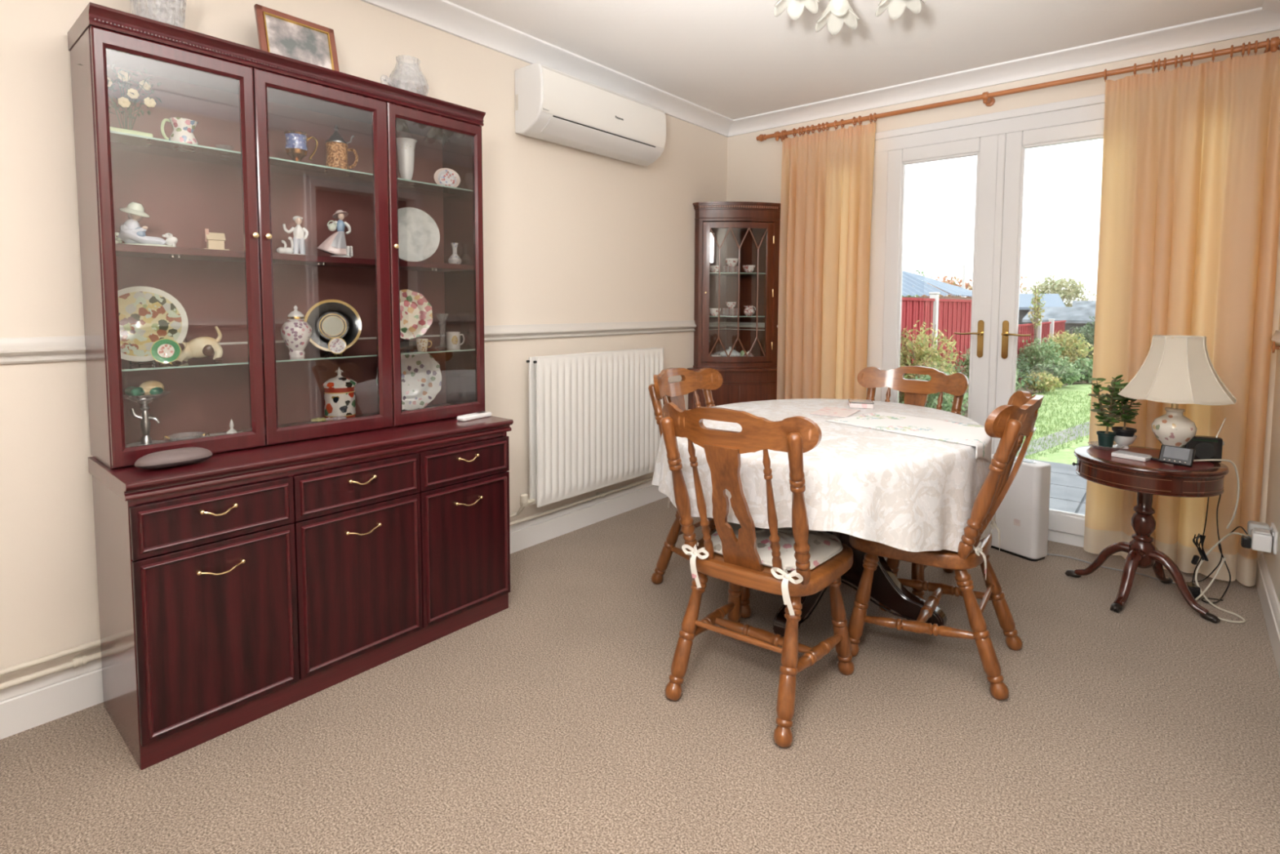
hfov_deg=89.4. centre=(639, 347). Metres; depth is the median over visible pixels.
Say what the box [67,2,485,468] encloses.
display cabinet
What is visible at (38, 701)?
baseboard
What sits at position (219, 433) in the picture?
tray
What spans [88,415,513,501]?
countertop
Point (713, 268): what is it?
tea cup
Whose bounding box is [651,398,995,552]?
tablecloth
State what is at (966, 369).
shrub
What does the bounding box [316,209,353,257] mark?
figurine
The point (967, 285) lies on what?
tree
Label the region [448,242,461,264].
bud vase
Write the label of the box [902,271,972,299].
shed
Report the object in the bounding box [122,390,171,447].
comport
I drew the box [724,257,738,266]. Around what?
tea cup
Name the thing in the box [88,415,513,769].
sideboard
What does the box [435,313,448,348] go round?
candlestick
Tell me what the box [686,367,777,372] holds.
countertop
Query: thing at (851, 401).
picture
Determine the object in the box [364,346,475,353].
glass shelf
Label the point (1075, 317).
garden shed
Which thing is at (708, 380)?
dining chair
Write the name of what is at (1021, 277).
tree
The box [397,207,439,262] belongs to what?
plate
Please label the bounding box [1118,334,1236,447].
table lamp
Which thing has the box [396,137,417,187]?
vase
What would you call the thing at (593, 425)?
radiator
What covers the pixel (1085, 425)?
path
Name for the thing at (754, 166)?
wall
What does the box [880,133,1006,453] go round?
door
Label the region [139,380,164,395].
seashell
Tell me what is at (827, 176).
curtain
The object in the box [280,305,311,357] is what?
ginger jar
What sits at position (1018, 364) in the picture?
shrub
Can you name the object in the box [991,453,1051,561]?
dehumidifier
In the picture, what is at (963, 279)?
pole
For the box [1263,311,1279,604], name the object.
wall
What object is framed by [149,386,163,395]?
egg
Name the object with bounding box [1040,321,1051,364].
fence
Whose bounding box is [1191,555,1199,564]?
bead
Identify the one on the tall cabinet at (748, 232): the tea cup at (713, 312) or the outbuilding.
the tea cup at (713, 312)
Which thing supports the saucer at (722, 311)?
on the saucer
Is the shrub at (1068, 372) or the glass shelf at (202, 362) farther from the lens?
the shrub at (1068, 372)
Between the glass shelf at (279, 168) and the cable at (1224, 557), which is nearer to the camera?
the glass shelf at (279, 168)
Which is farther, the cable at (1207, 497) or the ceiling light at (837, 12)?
the cable at (1207, 497)
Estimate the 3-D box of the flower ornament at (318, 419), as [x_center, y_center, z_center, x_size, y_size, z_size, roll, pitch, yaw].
[-1.049,0.255,2.230,0.154,0.035,0.054,-2,4,-30]
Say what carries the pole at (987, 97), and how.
attached to the wall at (754, 166)
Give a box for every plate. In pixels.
[117,286,188,364]
[150,337,181,365]
[303,299,361,354]
[328,337,346,355]
[376,353,441,410]
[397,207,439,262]
[400,288,432,339]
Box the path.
[1016,421,1089,457]
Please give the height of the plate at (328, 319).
0.197 m
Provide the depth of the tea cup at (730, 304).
4.21 m
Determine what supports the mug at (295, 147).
on the display cabinet at (243, 98)
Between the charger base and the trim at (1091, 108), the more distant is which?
the trim at (1091, 108)
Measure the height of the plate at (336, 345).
0.063 m
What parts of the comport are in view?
cherub stem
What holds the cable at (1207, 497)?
hanging from the table at (1148, 478)
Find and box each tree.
[902,270,934,297]
[916,275,972,297]
[1019,275,1032,293]
[1022,274,1096,306]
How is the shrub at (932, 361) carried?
on the ground at (1075, 382)
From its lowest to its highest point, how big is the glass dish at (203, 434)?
0.030 m
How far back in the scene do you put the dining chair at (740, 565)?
1.84 m
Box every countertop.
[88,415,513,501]
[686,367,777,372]
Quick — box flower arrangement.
[79,63,161,146]
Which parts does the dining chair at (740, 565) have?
post, leg, leg, crest rail, seat, leg, post, leg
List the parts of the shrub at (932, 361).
stem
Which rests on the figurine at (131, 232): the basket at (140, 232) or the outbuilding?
the basket at (140, 232)
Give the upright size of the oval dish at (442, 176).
0.094 m
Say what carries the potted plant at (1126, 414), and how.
on the bowl at (1126, 442)
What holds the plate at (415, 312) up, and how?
on the plate stand
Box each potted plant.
[1088,374,1124,448]
[1102,382,1141,436]
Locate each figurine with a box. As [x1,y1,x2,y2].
[115,201,177,247]
[173,325,222,363]
[276,215,308,254]
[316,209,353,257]
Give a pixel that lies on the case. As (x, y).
(185, 455)
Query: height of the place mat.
0.003 m
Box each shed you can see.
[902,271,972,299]
[1022,306,1095,359]
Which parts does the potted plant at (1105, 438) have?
stem, pot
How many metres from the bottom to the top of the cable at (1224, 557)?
0.172 m
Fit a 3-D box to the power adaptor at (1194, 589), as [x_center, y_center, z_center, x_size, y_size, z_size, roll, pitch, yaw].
[2.254,0.997,2.657,0.058,0.052,0.063,1,4,11]
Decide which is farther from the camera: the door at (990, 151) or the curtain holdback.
the door at (990, 151)
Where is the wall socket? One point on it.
(1273, 531)
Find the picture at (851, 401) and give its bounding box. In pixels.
[848,399,873,403]
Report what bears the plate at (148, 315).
on the display cabinet at (243, 98)
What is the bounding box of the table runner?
[826,411,991,463]
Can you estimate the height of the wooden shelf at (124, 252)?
0.020 m
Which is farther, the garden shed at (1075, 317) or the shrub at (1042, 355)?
the garden shed at (1075, 317)
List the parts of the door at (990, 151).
handle, handle plate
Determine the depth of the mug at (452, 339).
2.61 m
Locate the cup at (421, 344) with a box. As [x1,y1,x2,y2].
[415,338,431,351]
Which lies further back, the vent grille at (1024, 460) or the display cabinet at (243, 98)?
the vent grille at (1024, 460)
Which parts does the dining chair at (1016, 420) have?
leg, leg, seat, leg, post, leg, crest rail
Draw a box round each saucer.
[721,311,740,312]
[722,314,737,315]
[723,267,737,269]
[723,271,740,272]
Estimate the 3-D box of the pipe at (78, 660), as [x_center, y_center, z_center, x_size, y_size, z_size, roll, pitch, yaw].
[-1.179,0.874,2.405,0.048,0.027,4.640,3,5,40]
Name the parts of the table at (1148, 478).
drawer, leg, drawer, leg, leg, leg, drawer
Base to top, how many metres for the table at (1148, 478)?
0.577 m
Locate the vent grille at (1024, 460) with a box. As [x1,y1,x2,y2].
[1014,457,1034,462]
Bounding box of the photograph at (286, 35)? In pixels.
[265,14,331,69]
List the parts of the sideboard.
drawer, drawer moulding, door, door moulding, handle, handle, drawer, drawer moulding, door, door moulding, handle, handle, drawer, door, drawer moulding, door moulding, handle, handle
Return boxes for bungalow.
[971,293,1066,324]
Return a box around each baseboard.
[0,480,666,739]
[1255,553,1279,677]
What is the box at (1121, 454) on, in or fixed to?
on the table at (1148, 478)
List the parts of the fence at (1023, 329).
rail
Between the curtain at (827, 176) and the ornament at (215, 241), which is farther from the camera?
the curtain at (827, 176)
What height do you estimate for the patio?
0.145 m
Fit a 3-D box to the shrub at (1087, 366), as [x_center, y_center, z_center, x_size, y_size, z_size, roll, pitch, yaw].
[8.707,0.438,12.505,0.775,0.551,0.833,0,4,-6]
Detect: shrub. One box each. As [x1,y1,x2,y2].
[898,320,959,404]
[900,367,968,415]
[948,346,1026,399]
[1015,352,1041,391]
[1017,336,1066,379]
[1019,370,1063,393]
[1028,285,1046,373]
[1033,356,1084,387]
[1040,328,1093,364]
[1071,356,1093,383]
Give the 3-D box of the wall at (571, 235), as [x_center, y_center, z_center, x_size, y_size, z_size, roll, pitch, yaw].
[-1.113,-0.188,2.605,0.200,2.400,5.550,3,5,40]
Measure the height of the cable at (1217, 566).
0.549 m
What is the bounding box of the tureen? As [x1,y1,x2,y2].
[719,346,741,356]
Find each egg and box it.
[124,386,135,395]
[129,386,144,395]
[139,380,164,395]
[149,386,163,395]
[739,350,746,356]
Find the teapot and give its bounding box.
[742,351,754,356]
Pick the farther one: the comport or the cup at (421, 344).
the cup at (421, 344)
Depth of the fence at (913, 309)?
8.38 m
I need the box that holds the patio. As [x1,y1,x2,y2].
[1030,458,1086,514]
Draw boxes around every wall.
[0,0,727,683]
[726,30,1279,577]
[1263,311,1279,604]
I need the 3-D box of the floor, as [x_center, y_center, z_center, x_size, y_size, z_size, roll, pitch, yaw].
[0.481,1.169,1.224,4.535,0.120,5.370,3,5,40]
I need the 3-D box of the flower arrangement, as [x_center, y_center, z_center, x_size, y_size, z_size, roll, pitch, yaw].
[-1.449,-0.680,1.810,0.183,0.202,0.132,-2,5,-36]
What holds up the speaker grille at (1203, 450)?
attached to the radio
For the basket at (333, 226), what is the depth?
2.24 m
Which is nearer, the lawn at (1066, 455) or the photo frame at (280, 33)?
the photo frame at (280, 33)
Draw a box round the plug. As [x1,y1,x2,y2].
[1240,534,1251,548]
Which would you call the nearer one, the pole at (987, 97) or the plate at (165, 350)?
the plate at (165, 350)
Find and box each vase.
[129,0,186,28]
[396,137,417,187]
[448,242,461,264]
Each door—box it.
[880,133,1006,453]
[993,119,1104,536]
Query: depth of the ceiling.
2.92 m
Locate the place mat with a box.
[809,406,860,417]
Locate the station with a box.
[1158,444,1195,466]
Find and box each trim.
[0,320,1279,364]
[360,0,1279,137]
[866,93,1105,546]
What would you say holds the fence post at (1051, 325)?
on the ground at (1075, 382)
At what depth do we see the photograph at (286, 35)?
2.15 m
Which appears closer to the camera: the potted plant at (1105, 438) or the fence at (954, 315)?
the potted plant at (1105, 438)
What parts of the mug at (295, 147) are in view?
handle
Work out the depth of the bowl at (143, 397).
1.85 m
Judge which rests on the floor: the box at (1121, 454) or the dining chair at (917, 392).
the dining chair at (917, 392)
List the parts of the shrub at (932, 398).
stem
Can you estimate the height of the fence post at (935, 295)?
1.690 m
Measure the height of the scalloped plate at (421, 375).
0.253 m
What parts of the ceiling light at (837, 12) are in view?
lamp shade, lamp shade, lamp shade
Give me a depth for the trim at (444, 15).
3.11 m
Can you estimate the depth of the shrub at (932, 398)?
6.96 m
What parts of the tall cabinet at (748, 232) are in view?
door, waist moulding, cornice, glazed door, dentil moulding, frieze moulding, door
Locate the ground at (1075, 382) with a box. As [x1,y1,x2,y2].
[948,370,1092,417]
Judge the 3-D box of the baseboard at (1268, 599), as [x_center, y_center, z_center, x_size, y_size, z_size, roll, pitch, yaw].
[1.027,1.069,0.842,0.018,0.134,5.100,3,5,40]
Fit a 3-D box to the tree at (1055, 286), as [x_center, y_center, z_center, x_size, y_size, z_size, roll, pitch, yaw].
[15.705,-1.396,24.469,2.339,2.723,2.324,0,4,-8]
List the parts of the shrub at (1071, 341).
stem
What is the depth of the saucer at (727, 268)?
4.17 m
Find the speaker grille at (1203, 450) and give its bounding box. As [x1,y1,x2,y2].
[1194,442,1215,458]
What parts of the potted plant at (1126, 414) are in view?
stem, pot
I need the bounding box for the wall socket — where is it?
[1270,522,1278,554]
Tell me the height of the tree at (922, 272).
2.958 m
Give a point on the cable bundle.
(1202, 552)
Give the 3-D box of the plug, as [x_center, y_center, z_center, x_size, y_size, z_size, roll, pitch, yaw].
[2.354,0.753,2.512,0.026,0.040,0.044,3,5,40]
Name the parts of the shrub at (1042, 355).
stem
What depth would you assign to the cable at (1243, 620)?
2.59 m
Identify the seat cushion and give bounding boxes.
[681,521,843,615]
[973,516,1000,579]
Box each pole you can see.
[755,36,1279,142]
[961,265,965,297]
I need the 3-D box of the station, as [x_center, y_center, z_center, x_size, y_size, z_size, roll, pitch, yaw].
[2.083,0.419,2.506,0.064,0.071,0.104,-2,5,-36]
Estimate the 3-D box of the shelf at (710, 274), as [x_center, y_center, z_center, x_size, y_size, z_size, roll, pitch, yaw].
[0.622,-0.481,4.190,0.361,0.008,0.338,3,5,40]
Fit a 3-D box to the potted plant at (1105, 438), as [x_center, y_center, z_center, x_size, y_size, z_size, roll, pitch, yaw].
[2.000,0.273,2.778,0.136,0.318,0.151,3,5,37]
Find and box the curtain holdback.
[1271,341,1279,353]
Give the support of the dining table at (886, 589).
on the floor
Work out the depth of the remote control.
2.50 m
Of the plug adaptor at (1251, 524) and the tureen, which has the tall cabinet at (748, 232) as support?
the tureen
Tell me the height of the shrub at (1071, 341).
1.041 m
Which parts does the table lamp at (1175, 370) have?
lamp shade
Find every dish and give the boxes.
[163,431,209,441]
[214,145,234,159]
[434,168,460,187]
[1087,440,1124,450]
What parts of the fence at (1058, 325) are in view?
rail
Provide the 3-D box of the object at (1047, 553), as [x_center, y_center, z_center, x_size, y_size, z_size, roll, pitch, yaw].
[2.161,1.000,2.926,0.562,0.009,0.045,4,5,42]
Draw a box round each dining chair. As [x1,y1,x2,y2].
[648,367,751,617]
[660,402,854,747]
[848,391,1044,700]
[857,365,968,599]
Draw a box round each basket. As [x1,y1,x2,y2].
[135,227,146,236]
[327,220,337,231]
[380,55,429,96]
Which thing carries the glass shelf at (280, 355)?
attached to the display cabinet at (243, 98)
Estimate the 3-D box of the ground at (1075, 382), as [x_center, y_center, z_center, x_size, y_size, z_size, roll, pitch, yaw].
[20.769,-0.127,26.912,26.000,0.100,59.750,3,5,40]
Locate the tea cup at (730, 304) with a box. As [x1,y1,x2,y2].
[725,302,736,308]
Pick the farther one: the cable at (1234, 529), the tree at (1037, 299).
the tree at (1037, 299)
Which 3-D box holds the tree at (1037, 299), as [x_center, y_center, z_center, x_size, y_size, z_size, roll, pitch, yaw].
[8.278,-0.328,13.537,0.336,1.936,0.321,3,5,40]
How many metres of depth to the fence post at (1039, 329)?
14.19 m
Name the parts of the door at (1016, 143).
handle plate, handle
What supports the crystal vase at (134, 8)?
on the display cabinet at (243, 98)
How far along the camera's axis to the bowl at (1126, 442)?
2.78 m
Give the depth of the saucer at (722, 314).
4.20 m
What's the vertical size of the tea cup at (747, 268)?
0.048 m
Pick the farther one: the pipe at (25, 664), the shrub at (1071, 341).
the shrub at (1071, 341)
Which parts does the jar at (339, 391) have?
lid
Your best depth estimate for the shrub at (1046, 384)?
10.92 m
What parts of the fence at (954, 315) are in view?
rail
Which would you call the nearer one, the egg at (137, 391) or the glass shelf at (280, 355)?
the egg at (137, 391)
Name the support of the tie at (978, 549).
attached to the dining chair at (1016, 420)
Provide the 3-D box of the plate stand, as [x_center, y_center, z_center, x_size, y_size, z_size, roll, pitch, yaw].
[-0.913,-0.051,2.543,0.090,0.120,0.073,-2,4,-30]
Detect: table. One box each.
[773,530,946,636]
[1065,444,1228,622]
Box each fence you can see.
[898,297,934,403]
[937,298,971,403]
[1017,323,1034,382]
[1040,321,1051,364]
[1053,320,1066,356]
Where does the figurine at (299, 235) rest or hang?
on the display cabinet at (243, 98)
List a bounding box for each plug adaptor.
[1247,520,1270,535]
[1250,527,1272,552]
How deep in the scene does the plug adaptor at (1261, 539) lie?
2.46 m
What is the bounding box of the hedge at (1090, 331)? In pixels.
[1062,315,1095,364]
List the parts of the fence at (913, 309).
rail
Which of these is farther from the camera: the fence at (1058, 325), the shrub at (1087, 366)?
the fence at (1058, 325)
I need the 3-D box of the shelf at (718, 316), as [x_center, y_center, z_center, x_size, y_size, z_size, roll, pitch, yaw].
[0.621,-0.203,4.208,0.361,0.008,0.338,3,5,40]
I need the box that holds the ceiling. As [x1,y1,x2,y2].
[445,0,1263,119]
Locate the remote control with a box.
[457,411,491,421]
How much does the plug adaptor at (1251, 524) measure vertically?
0.050 m
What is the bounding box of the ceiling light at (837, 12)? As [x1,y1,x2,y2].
[773,0,925,35]
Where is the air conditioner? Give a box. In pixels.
[514,62,666,166]
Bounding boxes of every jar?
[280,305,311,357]
[321,366,356,417]
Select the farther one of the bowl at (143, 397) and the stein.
the stein
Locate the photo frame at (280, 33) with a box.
[253,4,339,71]
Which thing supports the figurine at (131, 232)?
on the display cabinet at (243, 98)
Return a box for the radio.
[1183,417,1226,462]
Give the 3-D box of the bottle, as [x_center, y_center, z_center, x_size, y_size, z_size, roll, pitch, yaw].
[-1.257,0.253,1.990,0.028,0.068,0.029,-2,4,-30]
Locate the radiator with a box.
[516,347,663,515]
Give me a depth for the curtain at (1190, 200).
2.79 m
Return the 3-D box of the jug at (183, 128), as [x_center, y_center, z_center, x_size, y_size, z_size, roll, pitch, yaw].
[-1.355,-0.629,1.913,0.072,0.087,0.079,2,4,22]
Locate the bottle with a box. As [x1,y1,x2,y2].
[226,418,237,434]
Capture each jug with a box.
[160,117,198,152]
[743,305,755,315]
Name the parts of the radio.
casing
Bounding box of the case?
[133,447,213,469]
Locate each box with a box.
[848,399,874,408]
[1111,449,1151,462]
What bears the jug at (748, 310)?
on the tall cabinet at (748, 232)
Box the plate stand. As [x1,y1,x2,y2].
[400,338,417,350]
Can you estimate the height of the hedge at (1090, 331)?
1.276 m
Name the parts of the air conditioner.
panel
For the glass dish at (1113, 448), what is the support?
on the table at (1148, 478)
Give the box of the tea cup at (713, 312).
[709,308,720,315]
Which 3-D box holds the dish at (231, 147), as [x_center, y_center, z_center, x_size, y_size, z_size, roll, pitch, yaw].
[-1.307,-0.613,2.035,0.052,0.040,0.052,-2,4,-30]
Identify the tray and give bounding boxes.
[204,431,243,436]
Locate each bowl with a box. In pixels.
[122,390,171,401]
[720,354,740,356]
[1113,435,1137,448]
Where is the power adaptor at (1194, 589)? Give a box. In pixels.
[1186,581,1200,599]
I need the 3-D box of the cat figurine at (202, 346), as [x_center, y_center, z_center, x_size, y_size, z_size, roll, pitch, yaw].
[-1.350,-0.010,1.974,0.128,0.110,0.059,-2,4,-33]
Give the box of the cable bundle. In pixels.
[1192,533,1208,560]
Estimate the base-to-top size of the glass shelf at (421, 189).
0.005 m
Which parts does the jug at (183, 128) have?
handle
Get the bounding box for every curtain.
[776,112,876,399]
[1083,38,1279,586]
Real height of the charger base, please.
0.010 m
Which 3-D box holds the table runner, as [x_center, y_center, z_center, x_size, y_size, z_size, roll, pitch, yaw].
[1.051,0.367,2.413,0.383,0.152,0.576,-3,5,-37]
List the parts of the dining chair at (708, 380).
post, leg, crest rail, leg, post, leg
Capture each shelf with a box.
[110,132,240,166]
[115,243,474,271]
[120,357,248,369]
[235,158,373,184]
[244,351,377,360]
[360,179,472,197]
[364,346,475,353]
[709,273,765,275]
[717,315,764,317]
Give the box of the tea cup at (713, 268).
[710,265,719,272]
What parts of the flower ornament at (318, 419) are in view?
flower, flower, flower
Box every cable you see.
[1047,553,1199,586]
[1190,493,1222,582]
[1191,497,1208,582]
[1193,458,1239,528]
[1195,532,1248,622]
[1195,556,1226,600]
[1201,525,1248,603]
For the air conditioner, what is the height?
0.299 m
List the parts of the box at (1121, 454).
lid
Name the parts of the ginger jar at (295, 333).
lid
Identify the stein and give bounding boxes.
[324,125,358,177]
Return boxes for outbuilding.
[1072,300,1096,306]
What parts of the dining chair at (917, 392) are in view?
post, crest rail, leg, leg, post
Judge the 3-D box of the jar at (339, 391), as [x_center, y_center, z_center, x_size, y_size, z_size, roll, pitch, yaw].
[-1.073,0.167,2.311,0.114,0.200,0.114,-2,4,-30]
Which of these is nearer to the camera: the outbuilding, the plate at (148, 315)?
the plate at (148, 315)
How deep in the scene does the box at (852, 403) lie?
2.84 m
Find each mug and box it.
[284,130,318,169]
[445,331,464,349]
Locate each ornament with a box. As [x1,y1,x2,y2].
[204,228,229,250]
[310,416,346,422]
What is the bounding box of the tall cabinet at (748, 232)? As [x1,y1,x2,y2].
[686,201,780,409]
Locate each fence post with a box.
[928,292,940,351]
[1037,320,1041,352]
[1048,319,1054,337]
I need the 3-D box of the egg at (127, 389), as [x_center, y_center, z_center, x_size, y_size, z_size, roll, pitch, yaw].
[-1.464,0.125,1.863,0.036,0.027,0.028,0,4,-9]
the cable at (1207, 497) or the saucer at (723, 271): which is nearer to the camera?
the cable at (1207, 497)
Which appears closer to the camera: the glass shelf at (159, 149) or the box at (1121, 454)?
the glass shelf at (159, 149)
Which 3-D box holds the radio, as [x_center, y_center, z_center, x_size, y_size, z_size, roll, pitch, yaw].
[2.246,0.363,2.568,0.132,0.176,0.047,2,4,22]
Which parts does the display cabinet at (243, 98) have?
door, knob, knob, cornice, panel, floor panel, door, door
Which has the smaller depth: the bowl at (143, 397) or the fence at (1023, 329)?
the bowl at (143, 397)
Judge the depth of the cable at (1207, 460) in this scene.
2.55 m
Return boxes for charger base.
[1151,456,1158,461]
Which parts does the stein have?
lid, handle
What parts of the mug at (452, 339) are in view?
handle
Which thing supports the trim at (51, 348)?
attached to the wall at (571, 235)
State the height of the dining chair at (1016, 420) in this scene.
0.914 m
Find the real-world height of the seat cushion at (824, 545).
0.140 m
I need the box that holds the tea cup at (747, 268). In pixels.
[742,265,755,272]
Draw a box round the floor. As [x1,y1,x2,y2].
[0,496,1279,853]
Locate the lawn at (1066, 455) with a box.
[1022,383,1091,464]
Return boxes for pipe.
[0,476,653,690]
[0,511,517,675]

